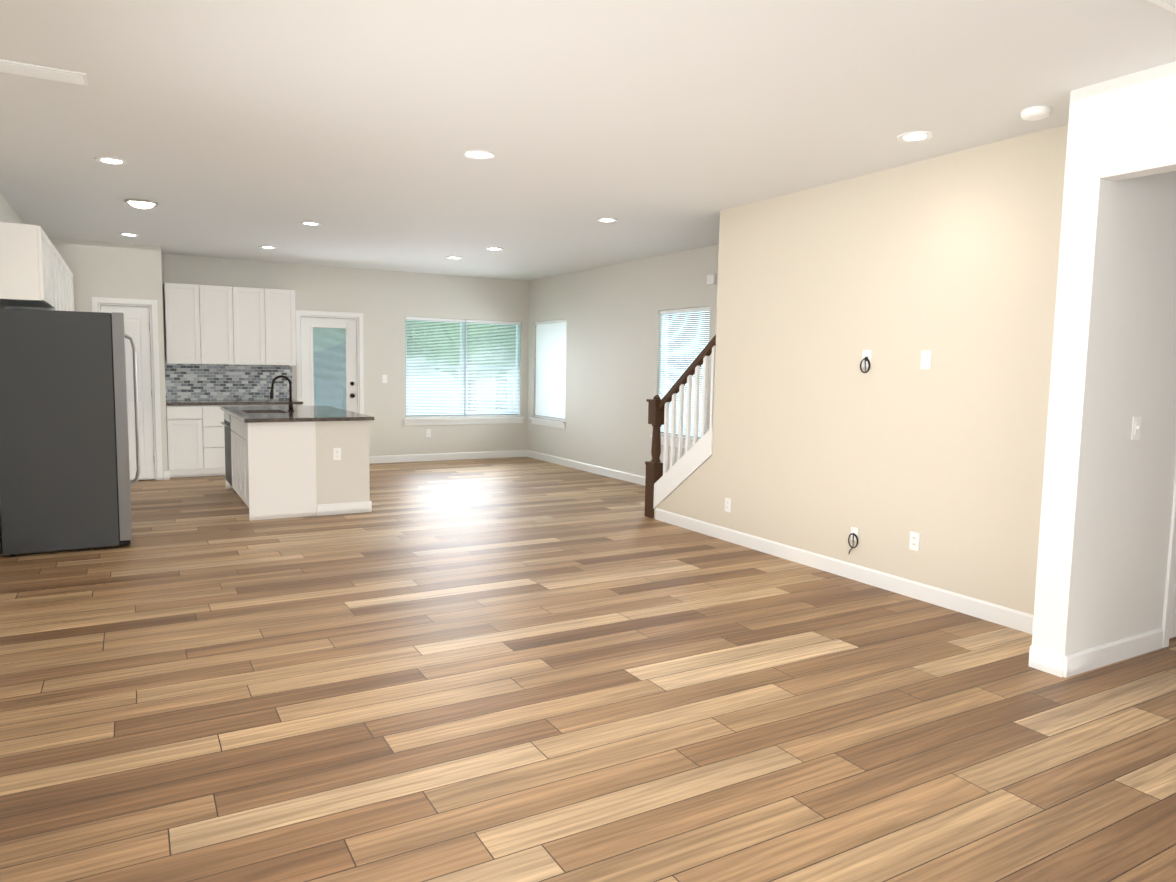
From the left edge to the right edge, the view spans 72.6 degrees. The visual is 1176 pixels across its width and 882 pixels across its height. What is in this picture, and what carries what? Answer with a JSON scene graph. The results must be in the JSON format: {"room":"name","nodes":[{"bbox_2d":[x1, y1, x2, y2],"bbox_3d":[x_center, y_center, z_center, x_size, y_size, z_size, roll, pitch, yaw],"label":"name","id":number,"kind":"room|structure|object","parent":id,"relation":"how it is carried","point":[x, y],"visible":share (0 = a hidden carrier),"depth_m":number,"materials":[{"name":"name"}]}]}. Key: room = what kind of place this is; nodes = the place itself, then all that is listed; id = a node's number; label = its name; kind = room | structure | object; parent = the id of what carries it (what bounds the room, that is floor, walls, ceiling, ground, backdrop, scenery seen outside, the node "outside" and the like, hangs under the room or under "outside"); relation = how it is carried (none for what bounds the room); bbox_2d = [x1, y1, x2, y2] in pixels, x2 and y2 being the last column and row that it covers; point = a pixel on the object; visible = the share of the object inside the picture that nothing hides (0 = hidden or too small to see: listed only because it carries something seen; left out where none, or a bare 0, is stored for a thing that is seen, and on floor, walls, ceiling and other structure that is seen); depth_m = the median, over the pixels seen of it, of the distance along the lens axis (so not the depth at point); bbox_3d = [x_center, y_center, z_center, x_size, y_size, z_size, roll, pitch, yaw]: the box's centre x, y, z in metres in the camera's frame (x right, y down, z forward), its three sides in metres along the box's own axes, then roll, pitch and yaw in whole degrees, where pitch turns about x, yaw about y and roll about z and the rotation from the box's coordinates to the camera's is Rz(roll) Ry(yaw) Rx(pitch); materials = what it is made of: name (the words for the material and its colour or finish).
{"room":"kitchen","nodes":[
{"label":"kitchen","id":0,"kind":"room"},
{"bbox_2d":[0,193,23,553],"bbox_3d":[-3.187,-0.336,3.701,0.150,2.720,13.020,-2,6,-30],"label":"wall","id":1,"kind":"structure","parent":0,"point":[8,214],"depth_m":6.62,"materials":[{"name":"beige paint"}]},
{"bbox_2d":[0,222,54,307],"bbox_3d":[-4.218,-1.286,5.949,0.336,0.520,0.955,-2,6,-30],"label":"upper cabinet","id":2,"kind":"object","parent":1,"relation":"attached to","point":[26,270],"visible":1,"depth_m":5.58,"materials":[{"name":"white wood"}]},
{"bbox_2d":[4,243,63,310],"bbox_3d":[-4.585,-1.128,6.608,0.340,0.970,0.511,-2,6,-30],"label":"upper cabinet","id":3,"kind":"object","parent":1,"relation":"attached to","point":[55,254],"depth_m":6.70,"materials":[{"name":"white wood"}]},
{"bbox_2d":[60,255,63,306],"bbox_3d":[-4.796,-1.166,6.975,0.340,0.970,0.570,-2,6,-30],"label":"upper cabinet","id":4,"kind":"object","parent":1,"relation":"attached to","point":[63,287],"depth_m":7.24,"materials":[{"name":"white wood"}]},
{"bbox_2d":[64,261,67,310],"bbox_3d":[-5.021,-1.206,7.367,0.340,0.970,0.569,-2,6,-30],"label":"upper cabinet","id":5,"kind":"object","parent":1,"relation":"attached to","point":[65,265],"depth_m":7.81,"materials":[{"name":"white wood"}]},
{"bbox_2d":[68,275,71,310],"bbox_3d":[-5.245,-1.246,7.758,0.340,0.970,0.569,-2,6,-30],"label":"upper cabinet","id":6,"kind":"object","parent":1,"relation":"attached to","point":[69,276],"depth_m":8.34,"materials":[{"name":"white wood"}]},
{"bbox_2d":[68,267,73,310],"bbox_3d":[-5.470,-1.287,8.150,0.340,0.970,0.570,-2,6,-30],"label":"upper cabinet","id":7,"kind":"object","parent":1,"relation":"attached to","point":[69,271],"depth_m":8.39,"materials":[{"name":"white wood"}]},
{"bbox_2d":[72,273,73,306],"bbox_3d":[-5.680,-1.324,8.517,0.340,0.970,0.511,-2,6,-30],"label":"upper cabinet","id":8,"kind":"object","parent":1,"relation":"attached to","point":[72,273],"depth_m":8.74,"materials":[{"name":"white wood"}]},
{"bbox_2d":[49,238,167,479],"bbox_3d":[-5.652,-0.905,9.364,1.210,2.720,0.689,-2,6,-30],"label":"wall","id":9,"kind":"structure","parent":0,"point":[113,270],"depth_m":9.06,"materials":[{"name":"beige paint"}]},
{"bbox_2d":[92,297,162,479],"bbox_3d":[-5.310,-0.578,9.239,0.644,2.102,0.164,-2,6,-30],"label":"pantry door","id":10,"kind":"structure","parent":9,"relation":"in","point":[141,329],"depth_m":9.29,"materials":[{"name":"white wood"}]},
{"bbox_2d":[149,253,528,471],"bbox_3d":[-3.678,-1.021,10.970,6.535,2.720,0.150,-2,6,-30],"label":"wall","id":11,"kind":"structure","parent":0,"point":[385,302],"depth_m":11.38,"materials":[{"name":"beige paint"}]},
{"bbox_2d":[163,283,206,363],"bbox_3d":[-4.984,-1.440,9.890,0.432,0.970,0.340,-2,6,-30],"label":"upper cabinet","id":12,"kind":"object","parent":11,"relation":"attached to","point":[185,305],"depth_m":9.75,"materials":[{"name":"white wood"}]},
{"bbox_2d":[207,285,238,364],"bbox_3d":[-4.685,-1.451,10.060,0.489,0.970,0.340,-2,6,-30],"label":"upper cabinet","id":13,"kind":"object","parent":11,"relation":"attached to","point":[213,324],"depth_m":9.95,"materials":[{"name":"white wood"}]},
{"bbox_2d":[165,364,291,399],"bbox_3d":[-4.631,-0.762,10.357,1.524,0.451,0.008,-2,6,-30],"label":"backsplash","id":14,"kind":"structure","parent":11,"relation":"attached to","point":[210,382],"depth_m":10.32,"materials":[{"name":"tile"}]},
{"bbox_2d":[239,287,270,364],"bbox_3d":[-4.360,-1.462,10.245,0.490,0.970,0.340,-2,6,-30],"label":"upper cabinet","id":15,"kind":"object","parent":11,"relation":"attached to","point":[254,303],"depth_m":10.14,"materials":[{"name":"white wood"}]},
{"bbox_2d":[271,289,295,365],"bbox_3d":[-4.061,-1.473,10.416,0.431,0.970,0.340,-2,6,-30],"label":"upper cabinet","id":16,"kind":"object","parent":11,"relation":"attached to","point":[283,329],"depth_m":10.31,"materials":[{"name":"white wood"}]},
{"bbox_2d":[295,310,363,413],"bbox_3d":[-3.568,-0.719,11.055,0.894,2.107,0.169,-2,6,-30],"label":"back door","id":17,"kind":"structure","parent":11,"relation":"in","point":[353,365],"depth_m":11.01,"materials":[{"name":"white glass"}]},
{"bbox_2d":[382,375,386,382],"bbox_3d":[-2.882,-0.881,11.345,0.070,0.114,0.015,-2,6,-30],"label":"switch plate","id":18,"kind":"object","parent":11,"relation":"attached to","point":[384,377],"depth_m":11.34,"materials":[{"name":"white plastic"}]},
{"bbox_2d":[426,429,430,436],"bbox_3d":[-2.341,-0.115,11.738,0.070,0.114,0.008,-2,6,-30],"label":"electrical outlet plate","id":19,"kind":"object","parent":11,"relation":"attached to","point":[428,431],"depth_m":11.74,"materials":[{"name":"white plastic"}]},
{"bbox_2d":[369,450,526,463],"bbox_3d":[-2.064,0.231,11.930,2.510,0.105,0.014,-2,6,-30],"label":"baseboard","id":20,"kind":"structure","parent":11,"relation":"attached to","point":[512,453],"depth_m":11.90,"materials":[{"name":"white wood"}]},
{"bbox_2d":[403,317,524,425],"bbox_3d":[-1.847,-1.032,11.985,1.910,1.558,0.180,-2,6,-30],"label":"window","id":21,"kind":"structure","parent":11,"relation":"in","point":[432,417],"depth_m":11.96,"materials":[{"name":"grey plastic"}]},
{"bbox_2d":[0,457,1175,881],"bbox_3d":[0.280,0.953,5.822,8.490,0.120,13.620,-2,6,-30],"label":"floor","id":22,"kind":"structure","parent":0,"point":[518,669],"depth_m":3.31,"materials":[{"name":"brown wood"}]},
{"bbox_2d":[0,308,139,555],"bbox_3d":[-3.975,-0.099,6.190,0.870,1.760,0.900,-2,6,-30],"label":"fridge","id":23,"kind":"object","parent":22,"relation":"on","point":[66,483],"visible":1,"depth_m":5.78,"materials":[{"name":"grey metal"}]},
{"bbox_2d":[166,407,205,477],"bbox_3d":[-4.986,-0.017,9.872,0.381,0.880,0.620,-2,6,-30],"label":"base cabinet","id":24,"kind":"object","parent":22,"relation":"on","point":[195,440],"depth_m":9.62,"materials":[{"name":"wood"}]},
{"bbox_2d":[166,399,301,406],"bbox_3d":[-4.467,-0.491,10.112,1.549,0.034,0.635,-2,6,-30],"label":"countertop","id":25,"kind":"structure","parent":24,"relation":"on","point":[169,403],"depth_m":9.80,"materials":[{"name":"grey stone"}]},
{"bbox_2d":[202,403,241,475],"bbox_3d":[-4.655,-0.028,10.060,0.498,0.880,0.620,-2,6,-30],"label":"base cabinet","id":26,"kind":"object","parent":22,"relation":"on","point":[213,417],"depth_m":9.76,"materials":[{"name":"wood"}]},
{"bbox_2d":[242,403,273,405],"bbox_3d":[-4.299,-0.041,10.263,0.440,0.880,0.620,-2,6,-30],"label":"base cabinet","id":27,"kind":"object","parent":22,"relation":"on","point":[243,404],"depth_m":9.97,"materials":[{"name":"wood"}]},
{"bbox_2d":[274,403,301,405],"bbox_3d":[-4.019,-0.051,10.422,0.439,0.880,0.620,-2,6,-30],"label":"base cabinet","id":28,"kind":"object","parent":22,"relation":"on","point":[275,404],"depth_m":10.13,"materials":[{"name":"wood"}]},
{"bbox_2d":[221,411,371,520],"bbox_3d":[-3.066,0.167,8.244,1.122,0.880,2.068,-2,6,-30],"label":"kitchen island","id":29,"kind":"object","parent":22,"relation":"on","point":[280,462],"depth_m":7.38,"materials":[{"name":"white wood"}]},
{"bbox_2d":[220,407,343,414],"bbox_3d":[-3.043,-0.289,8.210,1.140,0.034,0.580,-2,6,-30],"label":"island countertop","id":30,"kind":"structure","parent":29,"relation":"on","point":[321,408],"depth_m":8.41,"materials":[{"name":"grey stone"}]},
{"bbox_2d":[269,375,293,410],"bbox_3d":[-3.127,-0.487,8.161,0.236,0.367,0.098,-2,6,-30],"label":"faucet","id":31,"kind":"object","parent":30,"relation":"on","point":[290,401],"depth_m":8.16,"materials":[{"name":"black metal"}]},
{"bbox_2d":[236,411,373,422],"bbox_3d":[-2.709,-0.229,7.626,1.140,0.034,0.770,-2,6,-30],"label":"island countertop","id":32,"kind":"structure","parent":29,"relation":"on","point":[261,416],"depth_m":7.45,"materials":[{"name":"grey stone"}]},
{"bbox_2d":[333,448,340,459],"bbox_3d":[-2.340,0.121,7.469,0.070,0.114,0.008,-2,6,-30],"label":"electrical outlet plate","id":33,"kind":"object","parent":29,"relation":"attached to","point":[336,451],"depth_m":7.46,"materials":[{"name":"white plastic"}]},
{"bbox_2d":[645,335,715,517],"bbox_3d":[1.881,-0.388,6.406,1.121,2.497,3.380,-2,6,-30],"label":"staircase","id":34,"kind":"structure","parent":22,"relation":"on","point":[662,483],"depth_m":7.24,"materials":[{"name":"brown wood"}]},
{"bbox_2d":[0,0,1175,280],"bbox_3d":[0.329,-1.875,5.559,8.490,0.120,13.620,-2,6,-30],"label":"ceiling","id":35,"kind":"structure","parent":0,"point":[248,128],"depth_m":4.09,"materials":[{"name":"white paint"}]},
{"bbox_2d":[0,59,87,85],"bbox_3d":[-2.496,-1.679,3.647,0.360,0.011,0.170,-2,6,-30],"label":"air vent","id":36,"kind":"object","parent":35,"relation":"in","point":[38,71],"depth_m":3.63,"materials":[{"name":"white metal"}]},
{"bbox_2d":[95,157,127,164],"bbox_3d":[-3.019,-1.800,5.068,0.175,0.051,0.214,-2,6,-30],"label":"recessed light","id":37,"kind":"object","parent":35,"relation":"in","point":[107,160],"depth_m":5.25,"materials":[{"name":"white"}]},
{"bbox_2d":[119,233,138,236],"bbox_3d":[-4.636,-2.108,8.080,0.167,0.051,0.233,-2,6,-30],"label":"recessed light","id":38,"kind":"object","parent":35,"relation":"in","point":[123,234],"depth_m":8.36,"materials":[{"name":"white"}]},
{"bbox_2d":[124,199,158,208],"bbox_3d":[-3.607,-1.940,6.462,0.238,0.051,0.437,-2,6,-30],"label":"recessed light","id":39,"kind":"object","parent":35,"relation":"in","point":[139,203],"depth_m":6.58,"materials":[{"name":"white"}]},
{"bbox_2d":[259,246,276,248],"bbox_3d":[-3.522,-2.157,8.807,0.182,0.051,0.221,-2,6,-30],"label":"recessed light","id":40,"kind":"object","parent":35,"relation":"in","point":[265,247],"depth_m":9.13,"materials":[{"name":"white"}]},
{"bbox_2d":[300,221,320,225],"bbox_3d":[-2.511,-1.993,7.237,0.174,0.051,0.224,-2,6,-30],"label":"recessed light","id":41,"kind":"object","parent":35,"relation":"in","point":[309,223],"depth_m":7.50,"materials":[{"name":"white"}]},
{"bbox_2d":[447,256,461,258],"bbox_3d":[-1.564,-2.176,9.381,0.187,0.051,0.219,-2,6,-30],"label":"recessed light","id":42,"kind":"object","parent":35,"relation":"in","point":[450,257],"depth_m":9.72,"materials":[{"name":"white"}]},
{"bbox_2d":[464,150,494,158],"bbox_3d":[-0.649,-1.731,4.765,0.184,0.051,0.204,-2,6,-30],"label":"recessed light","id":43,"kind":"object","parent":35,"relation":"in","point":[474,154],"depth_m":4.93,"materials":[{"name":"white"}]},
{"bbox_2d":[486,247,502,249],"bbox_3d":[-1.002,-2.094,8.605,0.182,0.051,0.203,-2,6,-30],"label":"recessed light","id":44,"kind":"object","parent":35,"relation":"in","point":[489,248],"depth_m":8.91,"materials":[{"name":"white"}]},
{"bbox_2d":[596,218,617,222],"bbox_3d":[0.164,-1.907,6.814,0.198,0.051,0.200,-2,6,-30],"label":"recessed light","id":45,"kind":"object","parent":35,"relation":"in","point":[607,220],"depth_m":7.08,"materials":[{"name":"white"}]},
{"bbox_2d":[897,131,932,141],"bbox_3d":[1.736,-1.641,4.246,0.198,0.051,0.195,-2,6,-30],"label":"recessed light","id":46,"kind":"object","parent":35,"relation":"in","point":[915,136],"depth_m":4.40,"materials":[{"name":"white"}]},
{"bbox_2d":[1020,106,1051,120],"bbox_3d":[2.208,-1.612,3.945,0.136,0.038,0.136,-2,6,-30],"label":"smoke detector","id":47,"kind":"object","parent":35,"relation":"attached to","point":[1033,113],"visible":1,"depth_m":3.91,"materials":[{"name":"white plastic"}]},
{"bbox_2d":[1147,0,1175,13],"bbox_3d":[2.104,-1.517,2.760,0.360,0.011,0.170,-2,6,-30],"label":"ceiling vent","id":48,"kind":"object","parent":35,"relation":"in","point":[1170,5],"depth_m":2.78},
{"bbox_2d":[527,244,718,476],"bbox_3d":[1.386,-0.709,8.555,0.150,2.720,9.100,-2,6,-30],"label":"wall","id":49,"kind":"structure","parent":0,"point":[611,314],"depth_m":10.23,"materials":[{"name":"beige paint"}]},
{"bbox_2d":[529,319,566,428],"bbox_3d":[-0.536,-0.997,11.849,0.180,1.558,1.120,-2,6,-30],"label":"window","id":50,"kind":"structure","parent":49,"relation":"in","point":[550,393],"depth_m":11.83,"materials":[{"name":"grey plastic"}]},
{"bbox_2d":[527,450,644,485],"bbox_3d":[0.301,0.418,10.363,0.014,0.105,5.100,-2,6,-30],"label":"baseboard","id":51,"kind":"structure","parent":49,"relation":"attached to","point":[629,477],"depth_m":10.84,"materials":[{"name":"white wood"}]},
{"bbox_2d":[651,306,709,447],"bbox_3d":[1.087,-0.706,9.020,0.180,1.558,1.030,-2,6,-30],"label":"window","id":52,"kind":"structure","parent":49,"relation":"in","point":[685,339],"depth_m":9.06,"materials":[{"name":"grey plastic"}]},
{"bbox_2d":[707,274,715,284],"bbox_3d":[1.303,-1.705,8.451,0.033,0.100,0.120,-2,6,-30],"label":"thermostat","id":53,"kind":"object","parent":49,"relation":"attached to","point":[711,279],"visible":1,"depth_m":8.42,"materials":[{"name":"white plastic"}]},
{"bbox_2d":[654,456,711,522],"bbox_3d":[0.893,0.427,7.219,0.120,0.690,0.840,-2,6,-30],"label":"wall","id":54,"kind":"structure","parent":0,"point":[689,496],"depth_m":7.02,"materials":[{"name":"beige paint"}]},
{"bbox_2d":[655,508,1033,633],"bbox_3d":[1.612,0.860,5.848,0.014,0.105,3.920,-2,6,-30],"label":"baseboard","id":55,"kind":"structure","parent":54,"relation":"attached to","point":[1011,618],"depth_m":5.37,"materials":[{"name":"white wood"}]},
{"bbox_2d":[710,124,1067,614],"bbox_3d":[1.891,-0.408,5.415,0.120,2.720,3.120,-2,6,-30],"label":"wall","id":56,"kind":"structure","parent":0,"point":[823,444],"depth_m":5.10,"materials":[{"name":"beige paint"}]},
{"bbox_2d":[725,498,730,512],"bbox_3d":[1.158,0.531,6.630,0.008,0.114,0.070,-2,6,-30],"label":"electrical outlet plate","id":57,"kind":"object","parent":56,"relation":"attached to","point":[727,501],"depth_m":6.62,"materials":[{"name":"white plastic"}]},
{"bbox_2d":[848,527,858,553],"bbox_3d":[1.815,0.686,5.472,0.023,0.191,0.088,-2,6,-30],"label":"cable coil","id":58,"kind":"object","parent":56,"relation":"attached to","point":[854,531],"depth_m":5.47,"materials":[{"name":"white plastic"}]},
{"bbox_2d":[860,350,871,372],"bbox_3d":[1.850,-0.529,5.332,0.024,0.154,0.085,-2,6,-30],"label":"cable coil","id":59,"kind":"object","parent":56,"relation":"attached to","point":[866,359],"depth_m":5.33,"materials":[{"name":"white plastic"}]},
{"bbox_2d":[909,531,919,550],"bbox_3d":[2.061,0.633,5.052,0.008,0.114,0.070,-2,6,-30],"label":"electrical outlet plate","id":60,"kind":"object","parent":56,"relation":"attached to","point":[914,541],"depth_m":5.05,"materials":[{"name":"white plastic"}]},
{"bbox_2d":[920,351,931,368],"bbox_3d":[2.082,-0.501,4.936,0.015,0.114,0.070,-2,6,-30],"label":"electrical outlet plate","id":61,"kind":"object","parent":56,"relation":"attached to","point":[925,355],"depth_m":4.93,"materials":[{"name":"white plastic"}]},
{"bbox_2d":[1032,81,1175,654],"bbox_3d":[3.642,-0.295,4.532,3.250,2.720,0.160,-2,6,-30],"label":"wall","id":62,"kind":"structure","parent":0,"point":[1106,506],"depth_m":3.80,"materials":[{"name":"white paint"}]},
{"bbox_2d":[1055,628,1162,677],"bbox_3d":[2.628,1.051,3.988,0.894,0.105,0.014,-2,6,-30],"label":"baseboard","id":63,"kind":"structure","parent":62,"relation":"attached to","point":[1065,666],"depth_m":3.94,"materials":[{"name":"white wood"}]},
{"bbox_2d":[1131,416,1141,439],"bbox_3d":[2.680,-0.063,3.902,0.070,0.114,0.015,-2,6,-30],"label":"switch plate","id":64,"kind":"object","parent":62,"relation":"attached to","point":[1136,427],"depth_m":3.90,"materials":[{"name":"white plastic"}]},
{"bbox_2d":[1162,467,1175,647],"bbox_3d":[3.329,0.025,4.364,0.744,2.102,0.199,-2,6,-30],"label":"hall door","id":65,"kind":"structure","parent":62,"relation":"in","point":[1169,621],"depth_m":4.19,"materials":[{"name":"white wood"}]},
{"bbox_2d":[1100,61,1175,180],"bbox_3d":[3.275,-1.217,1.957,0.120,0.420,3.759,-2,6,-30],"label":"wall","id":66,"kind":"structure","parent":0,"point":[1139,138],"depth_m":3.43,"materials":[{"name":"white paint"}]},
{"label":"outside","id":67,"kind":"structure","parent":0,"visible":0},
{"bbox_3d":[-6.620,0.120,16.350,55.000,0.050,55.000,-2,6,-30],"label":"ground","id":68,"kind":"structure","parent":67,"visible":0},
{"bbox_2d":[340,388,345,406],"bbox_3d":[-5.692,-5.106,17.604,6.119,10.157,6.387,-2,6,-30],"label":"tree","id":69,"kind":"object","parent":68,"relation":"on","point":[342,397],"depth_m":18.36,"materials":[{"name":"green plant"}]},
{"bbox_2d":[313,321,414,405],"bbox_3d":[-5.562,-2.347,16.554,3.682,4.861,3.620,-2,6,-30],"label":"tree","id":70,"kind":"object","parent":68,"relation":"on","point":[318,331],"depth_m":15.45,"materials":[{"name":"green plant"}]},
{"bbox_2d":[315,356,513,411],"bbox_3d":[-6.784,-1.962,19.538,16.000,3.500,0.200,-2,6,-30],"label":"facade","id":71,"kind":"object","parent":68,"relation":"on","point":[328,387],"depth_m":21.03,"materials":[{"name":"white"}]},
{"bbox_2d":[407,333,423,357],"bbox_3d":[-4.794,-2.820,18.165,4.409,5.532,3.431,-2,6,-30],"label":"tree","id":72,"kind":"object","parent":68,"relation":"on","point":[414,348],"depth_m":18.75,"materials":[{"name":"green plant"}]},
{"bbox_2d":[411,321,515,411],"bbox_3d":[-2.333,-2.293,17.163,2.860,4.753,3.938,-2,6,-30],"label":"tree","id":73,"kind":"object","parent":68,"relation":"on","point":[468,348],"depth_m":16.10,"materials":[{"name":"green plant"}]},
{"bbox_2d":[495,379,506,408],"bbox_3d":[-1.832,-4.313,17.908,5.446,8.654,5.012,-2,6,-30],"label":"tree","id":74,"kind":"object","parent":68,"relation":"on","point":[501,394],"depth_m":18.11,"materials":[{"name":"green plant"}]}
]}

